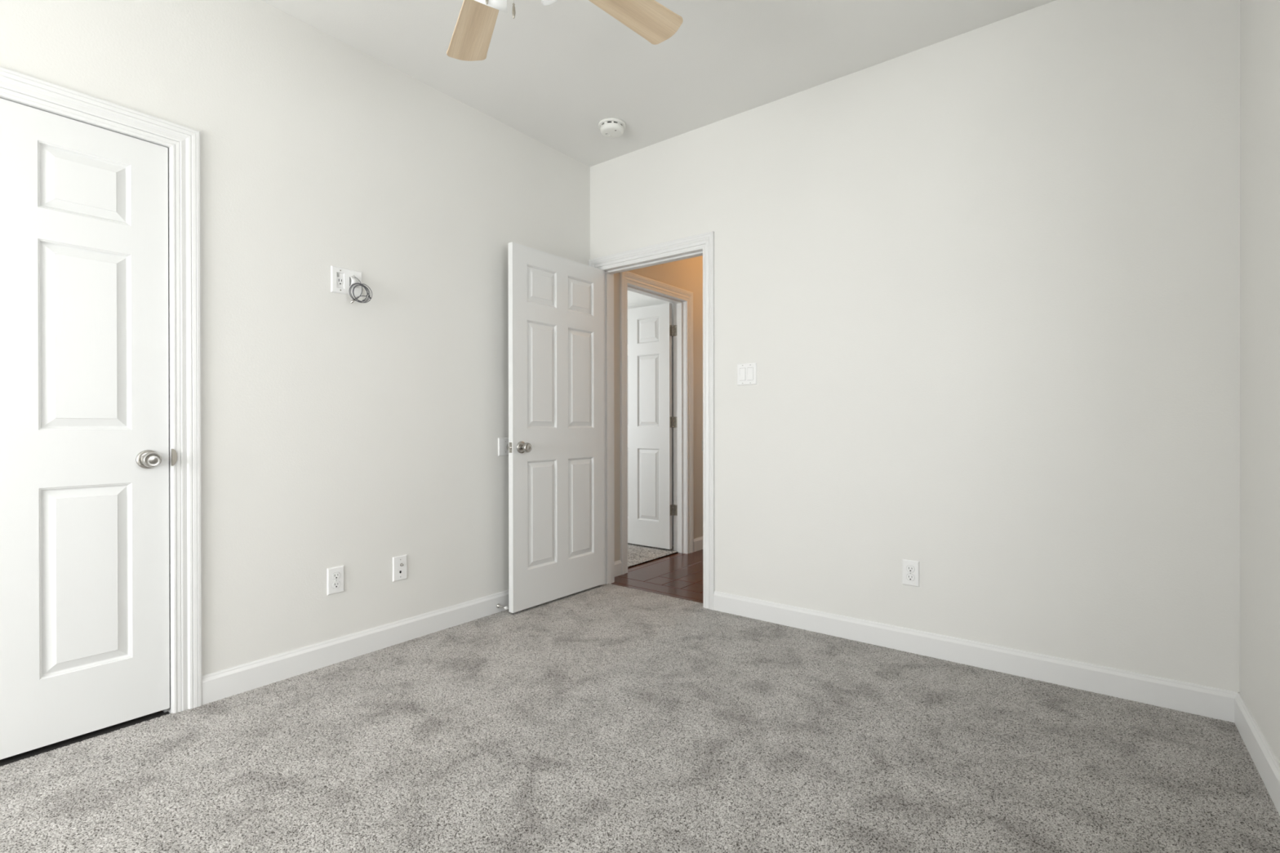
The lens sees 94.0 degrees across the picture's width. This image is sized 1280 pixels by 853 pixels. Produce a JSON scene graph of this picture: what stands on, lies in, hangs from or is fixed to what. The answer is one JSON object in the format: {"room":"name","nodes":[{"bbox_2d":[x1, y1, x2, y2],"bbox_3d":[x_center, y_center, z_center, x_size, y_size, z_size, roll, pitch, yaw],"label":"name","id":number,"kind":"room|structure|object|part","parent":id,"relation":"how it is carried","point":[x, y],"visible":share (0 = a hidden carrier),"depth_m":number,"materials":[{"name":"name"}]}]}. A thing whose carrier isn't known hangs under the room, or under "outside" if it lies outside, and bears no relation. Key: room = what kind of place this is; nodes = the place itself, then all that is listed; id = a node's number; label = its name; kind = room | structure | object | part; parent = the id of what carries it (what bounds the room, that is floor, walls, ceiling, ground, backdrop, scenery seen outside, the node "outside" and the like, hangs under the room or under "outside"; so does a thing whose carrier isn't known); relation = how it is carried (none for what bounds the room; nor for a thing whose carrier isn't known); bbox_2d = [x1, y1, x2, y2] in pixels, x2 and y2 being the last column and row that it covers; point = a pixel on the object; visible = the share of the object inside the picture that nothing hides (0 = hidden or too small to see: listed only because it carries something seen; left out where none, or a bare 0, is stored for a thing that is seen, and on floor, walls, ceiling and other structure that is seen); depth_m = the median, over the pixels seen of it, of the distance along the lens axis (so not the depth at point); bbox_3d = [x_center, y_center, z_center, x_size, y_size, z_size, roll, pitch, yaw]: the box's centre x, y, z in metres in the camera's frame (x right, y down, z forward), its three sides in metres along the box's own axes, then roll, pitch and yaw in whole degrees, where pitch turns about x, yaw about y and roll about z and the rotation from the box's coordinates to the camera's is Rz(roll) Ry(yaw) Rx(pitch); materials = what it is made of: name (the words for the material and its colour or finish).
{"room":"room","nodes":[
{"label":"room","id":0,"kind":"room"},
{"bbox_2d":[0,0,702,675],"bbox_3d":[-0.900,-0.314,3.292,0.120,2.793,8.120,0,0,38],"label":"wall","id":1,"kind":"structure","parent":0,"point":[357,437],"depth_m":2.62,"materials":[{"name":"white paint"}]},
{"bbox_2d":[0,97,169,759],"bbox_3d":[-1.947,0.007,1.869,0.161,2.026,0.772,0,0,38],"label":"door","id":2,"kind":"structure","parent":1,"relation":"in","point":[85,618],"depth_m":1.97,"materials":[{"name":"white wood"}]},
{"bbox_3d":[-1.712,0.116,2.087,0.055,0.054,0.054,0,0,38],"label":"knob","id":3,"kind":"part","parent":2,"relation":"part of","materials":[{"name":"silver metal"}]},
{"bbox_2d":[0,66,202,713],"bbox_3d":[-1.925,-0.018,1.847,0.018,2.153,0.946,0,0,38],"label":"trim","id":4,"kind":"structure","parent":1,"relation":"attached to","point":[184,142],"depth_m":2.17,"materials":[{"name":"white paint"}]},
{"bbox_2d":[171,448,177,466],"bbox_3d":[-1.685,0.111,2.158,0.012,0.062,0.016,0,0,38],"label":"strike plate","id":5,"kind":"object","parent":1,"relation":"attached to","point":[174,455],"visible":1,"depth_m":2.15,"materials":[{"name":"silver metal"}]},
{"bbox_2d":[327,565,343,595],"bbox_3d":[-1.336,0.676,2.620,0.009,0.116,0.072,0,0,38],"label":"wall outlet","id":6,"kind":"object","parent":1,"relation":"attached to","point":[335,575],"visible":1,"depth_m":2.62,"materials":[{"name":"white plastic"}]},
{"bbox_2d":[332,581,340,588],"bbox_3d":[-1.334,0.695,2.619,0.003,0.028,0.034,0,0,38],"label":"receptacle","id":7,"kind":"object","parent":6,"relation":"attached to","point":[335,584],"depth_m":2.62,"materials":[{"name":"white plastic"}]},
{"bbox_2d":[332,572,340,579],"bbox_3d":[-1.334,0.656,2.619,0.003,0.028,0.034,0,0,38],"label":"receptacle","id":8,"kind":"object","parent":6,"relation":"attached to","point":[335,575],"depth_m":2.62,"materials":[{"name":"white plastic"}]},
{"bbox_2d":[330,265,362,297],"bbox_3d":[-1.297,-0.646,2.652,0.030,0.115,0.138,0,0,38],"label":"wall plate","id":9,"kind":"object","parent":1,"relation":"attached to","point":[341,278],"visible":0.87,"depth_m":2.65,"materials":[{"name":"white plastic"}]},
{"bbox_2d":[337,278,343,284],"bbox_3d":[-1.326,-0.642,2.637,0.002,0.027,0.027,0,0,38],"label":"receptacle","id":10,"kind":"object","parent":9,"relation":"attached to","point":[340,281],"depth_m":2.64,"materials":[{"name":"white plastic"}]},
{"bbox_2d":[349,276,358,287],"bbox_3d":[-1.277,-0.646,2.675,0.026,0.049,0.043,0,0,38],"label":"hood","id":11,"kind":"object","parent":9,"relation":"attached to","point":[352,280],"depth_m":2.67,"materials":[{"name":"grey plastic"}]},
{"bbox_2d":[349,275,372,303],"bbox_3d":[-1.256,-0.609,2.666,0.052,0.138,0.095,0,0,38],"label":"coiled cable","id":12,"kind":"object","parent":9,"relation":"hanging from","point":[353,276],"visible":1,"depth_m":2.66,"materials":[{"name":"grey plastic"}]},
{"bbox_2d":[202,590,508,705],"bbox_3d":[-0.979,0.992,3.079,0.014,0.124,2.160,0,0,38],"label":"baseboard","id":13,"kind":"structure","parent":1,"relation":"attached to","point":[219,685],"depth_m":2.62,"materials":[{"name":"white paint"}]},
{"bbox_2d":[392,555,407,582],"bbox_3d":[-1.146,0.680,2.858,0.020,0.116,0.072,0,0,38],"label":"wall plate","id":14,"kind":"object","parent":1,"relation":"attached to","point":[399,562],"visible":1,"depth_m":2.86,"materials":[{"name":"white plastic"}]},
{"bbox_2d":[497,437,508,456],"bbox_3d":[-0.768,0.114,3.359,0.008,0.102,0.072,0,0,38],"label":"wall plate","id":15,"kind":"object","parent":1,"relation":"attached to","point":[503,442],"visible":0.98,"depth_m":3.35,"materials":[{"name":"white plastic"}]},
{"bbox_2d":[506,241,604,613],"bbox_3d":[-0.475,0.005,3.568,0.161,2.026,0.785,0,0,38],"label":"door","id":16,"kind":"structure","parent":1,"relation":"in","point":[556,445],"depth_m":3.51,"materials":[{"name":"white wood"}]},
{"bbox_3d":[-0.630,0.116,3.281,0.055,0.054,0.054,0,0,38],"label":"knob","id":17,"kind":"part","parent":16,"relation":"part of","materials":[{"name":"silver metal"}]},
{"bbox_2d":[614,560,622,577],"bbox_3d":[-0.190,0.996,4.105,0.014,0.124,0.186,0,0,38],"label":"baseboard","id":18,"kind":"structure","parent":1,"relation":"attached to","point":[618,564],"depth_m":4.14,"materials":[{"name":"white paint"}]},
{"bbox_2d":[619,271,693,574],"bbox_3d":[0.151,-0.028,4.545,0.018,2.148,0.930,0,0,38],"label":"trim","id":19,"kind":"structure","parent":1,"relation":"attached to","point":[626,277],"depth_m":4.41,"materials":[{"name":"white paint"}]},
{"bbox_2d":[693,536,702,551],"bbox_3d":[1.035,0.991,5.697,0.014,0.124,1.956,0,0,38],"label":"baseboard","id":20,"kind":"structure","parent":1,"relation":"attached to","point":[698,542],"depth_m":4.97,"materials":[{"name":"white paint"}]},
{"bbox_2d":[496,603,507,609],"bbox_3d":[-0.759,0.997,3.292,0.074,0.025,0.025,0,0,38],"label":"door stop","id":21,"kind":"object","parent":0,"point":[498,606],"visible":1,"depth_m":3.30,"materials":[{"name":"grey metal"}]},
{"bbox_3d":[-0.764,0.997,3.296,0.062,0.025,0.025,0,0,38],"label":"stem","id":22,"kind":"part","parent":21,"relation":"part of","materials":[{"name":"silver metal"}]},
{"bbox_2d":[0,542,1279,852],"bbox_3d":[-0.933,1.061,3.397,6.500,0.064,7.998,0,0,38],"label":"floor","id":23,"kind":"structure","parent":0,"point":[609,717],"depth_m":1.87,"materials":[{"name":"grey carpet"}]},
{"bbox_2d":[627,290,673,533],"bbox_3d":[-0.917,-0.320,6.107,3.460,2.793,0.120,0,0,38],"label":"wall","id":24,"kind":"structure","parent":0,"point":[635,300],"depth_m":5.20,"materials":[{"name":"paint"}]},
{"bbox_2d":[671,533,673,546],"bbox_3d":[-0.940,0.985,6.045,3.260,0.124,0.014,0,0,38],"label":"baseboard","id":25,"kind":"structure","parent":24,"relation":"attached to","point":[672,534],"depth_m":5.10,"materials":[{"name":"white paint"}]},
{"bbox_2d":[261,0,1055,166],"bbox_3d":[-0.585,-1.755,1.102,3.650,0.100,5.040,0,0,38],"label":"ceiling","id":26,"kind":"structure","parent":0,"point":[550,73],"depth_m":2.71,"materials":[{"name":"white paint"}]},
{"bbox_2d":[446,0,683,61],"bbox_3d":[-0.329,-1.413,1.623,1.255,0.588,1.254,0,0,38],"label":"ceiling fan","id":27,"kind":"object","parent":26,"relation":"hanging from","point":[472,35],"visible":1,"depth_m":2.00,"materials":[{"name":"beige wood"}]},
{"bbox_3d":[-0.548,-1.360,2.001,0.143,0.006,0.470,-10,4,-25],"label":"blade","id":28,"kind":"part","parent":27,"relation":"part of","materials":[{"name":"beige wood"}]},
{"bbox_3d":[-0.429,-1.283,1.722,0.116,0.112,0.116,0,38,-32],"label":"lamp shade","id":29,"kind":"part","parent":27,"relation":"part of","materials":[{"name":"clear glass"}]},
{"bbox_3d":[-0.260,-1.283,1.682,0.116,0.112,0.116,-43,21,-24],"label":"lamp shade","id":30,"kind":"part","parent":27,"relation":"part of","materials":[{"name":"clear glass"}]},
{"bbox_3d":[-0.056,-1.361,1.911,0.470,0.006,0.143,0,-9,-44],"label":"blade","id":31,"kind":"part","parent":27,"relation":"part of","materials":[{"name":"brown wood"}]},
{"bbox_2d":[598,117,626,137],"bbox_3d":[-0.158,-1.685,3.381,0.157,0.052,0.157,0,0,13],"label":"smoke detector","id":32,"kind":"object","parent":26,"relation":"attached to","point":[611,127],"visible":1,"depth_m":3.34,"materials":[{"name":"white plastic"}]},
{"bbox_2d":[600,120,623,127],"bbox_3d":[-0.158,-1.692,3.381,0.131,0.014,0.132,0,0,38],"label":"vent","id":33,"kind":"object","parent":32,"relation":"attached to","point":[603,123],"depth_m":3.32,"materials":[{"name":"white plastic"}]},
{"bbox_2d":[590,0,1239,692],"bbox_3d":[0.949,-0.316,3.031,3.370,2.793,0.120,0,0,38],"label":"wall","id":34,"kind":"structure","parent":0,"point":[981,285],"depth_m":2.53,"materials":[{"name":"white paint"}]},
{"bbox_2d":[613,273,614,582],"bbox_3d":[0.135,-0.029,3.745,0.919,2.154,0.018,0,0,38],"label":"trim","id":35,"kind":"structure","parent":34,"relation":"attached to","point":[613,273],"depth_m":3.98,"materials":[{"name":"white paint"}]},
{"bbox_2d":[588,231,715,609],"bbox_3d":[0.041,-0.023,3.643,0.943,2.148,0.018,0,0,38],"label":"trim","id":36,"kind":"structure","parent":34,"relation":"attached to","point":[704,242],"depth_m":3.38,"materials":[{"name":"white paint"}]},
{"bbox_2d":[601,249,702,585],"bbox_3d":[0.093,0.013,3.691,0.806,2.096,0.120,0,0,38],"label":"trim","id":37,"kind":"structure","parent":34,"relation":"attached to","point":[608,273],"depth_m":3.91,"materials":[{"name":"white paint"}]},
{"bbox_2d":[737,362,756,385],"bbox_3d":[0.578,-0.284,3.234,0.116,0.116,0.010,0,0,38],"label":"light switch","id":38,"kind":"object","parent":34,"relation":"attached to","point":[746,372],"visible":1,"depth_m":3.23,"materials":[{"name":"white plastic"}]},
{"bbox_2d":[902,559,919,586],"bbox_3d":[1.239,0.671,2.730,0.072,0.116,0.009,0,0,38],"label":"wall outlet","id":39,"kind":"object","parent":34,"relation":"attached to","point":[910,569],"visible":1,"depth_m":2.73,"materials":[{"name":"white plastic"}]},
{"bbox_2d":[906,573,915,581],"bbox_3d":[1.238,0.691,2.729,0.036,0.030,0.001,0,0,38],"label":"receptacle","id":40,"kind":"object","parent":39,"relation":"attached to","point":[909,577],"depth_m":2.73,"materials":[{"name":"white plastic"}]},
{"bbox_2d":[906,565,915,572],"bbox_3d":[1.238,0.652,2.728,0.036,0.030,0.001,0,0,38],"label":"receptacle","id":41,"kind":"object","parent":39,"relation":"attached to","point":[908,568],"depth_m":2.73,"materials":[{"name":"white plastic"}]},
{"bbox_2d":[713,591,1239,723],"bbox_3d":[1.252,0.989,2.717,2.107,0.124,0.014,0,0,38],"label":"baseboard","id":42,"kind":"structure","parent":34,"relation":"attached to","point":[1183,696],"depth_m":2.50,"materials":[{"name":"white paint"}]},
{"bbox_2d":[1239,0,1279,764],"bbox_3d":[0.656,-0.308,0.076,0.120,2.793,4.921,0,0,37],"label":"wall","id":43,"kind":"structure","parent":0,"point":[1260,20],"depth_m":1.81,"materials":[{"name":"white paint"}]},
{"bbox_2d":[1234,693,1279,815],"bbox_3d":[1.117,0.994,0.799,0.014,0.124,3.220,0,0,37],"label":"baseboard","id":44,"kind":"structure","parent":43,"relation":"attached to","point":[1268,766],"depth_m":1.79,"materials":[{"name":"white paint"}]},
{"bbox_3d":[0.034,-0.318,4.555,0.060,2.793,1.180,0,0,38],"label":"wall","id":45,"kind":"structure","parent":0,"visible":0},
{"bbox_2d":[627,302,673,549],"bbox_3d":[-0.048,-0.003,5.142,0.785,2.026,0.161,0,0,38],"label":"door","id":46,"kind":"structure","parent":45,"relation":"in","point":[650,328],"depth_m":5.02,"materials":[{"name":"white wood"}]},
{"bbox_2d":[627,284,686,554],"bbox_3d":[0.094,0.011,4.583,0.120,2.096,0.806,0,0,38],"label":"trim","id":47,"kind":"structure","parent":45,"relation":"attached to","point":[679,305],"depth_m":4.87,"materials":[{"name":"white paint"}]},
{"bbox_2d":[674,324,676,336],"bbox_3d":[0.292,-0.791,4.911,0.030,0.089,0.003,0,0,38],"label":"hinge plate","id":48,"kind":"object","parent":45,"relation":"attached to","point":[675,326],"visible":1,"depth_m":4.91,"materials":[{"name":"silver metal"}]},
{"bbox_2d":[674,504,677,515],"bbox_3d":[0.294,0.689,4.915,0.030,0.089,0.003,0,0,38],"label":"hinge plate","id":49,"kind":"object","parent":45,"relation":"attached to","point":[675,505],"visible":1,"depth_m":4.91,"materials":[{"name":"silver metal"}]},
{"bbox_2d":[674,417,677,427],"bbox_3d":[0.293,-0.036,4.913,0.030,0.089,0.003,0,0,38],"label":"hinge plate","id":50,"kind":"object","parent":45,"relation":"attached to","point":[675,418],"visible":1,"depth_m":4.91,"materials":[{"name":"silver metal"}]}
]}

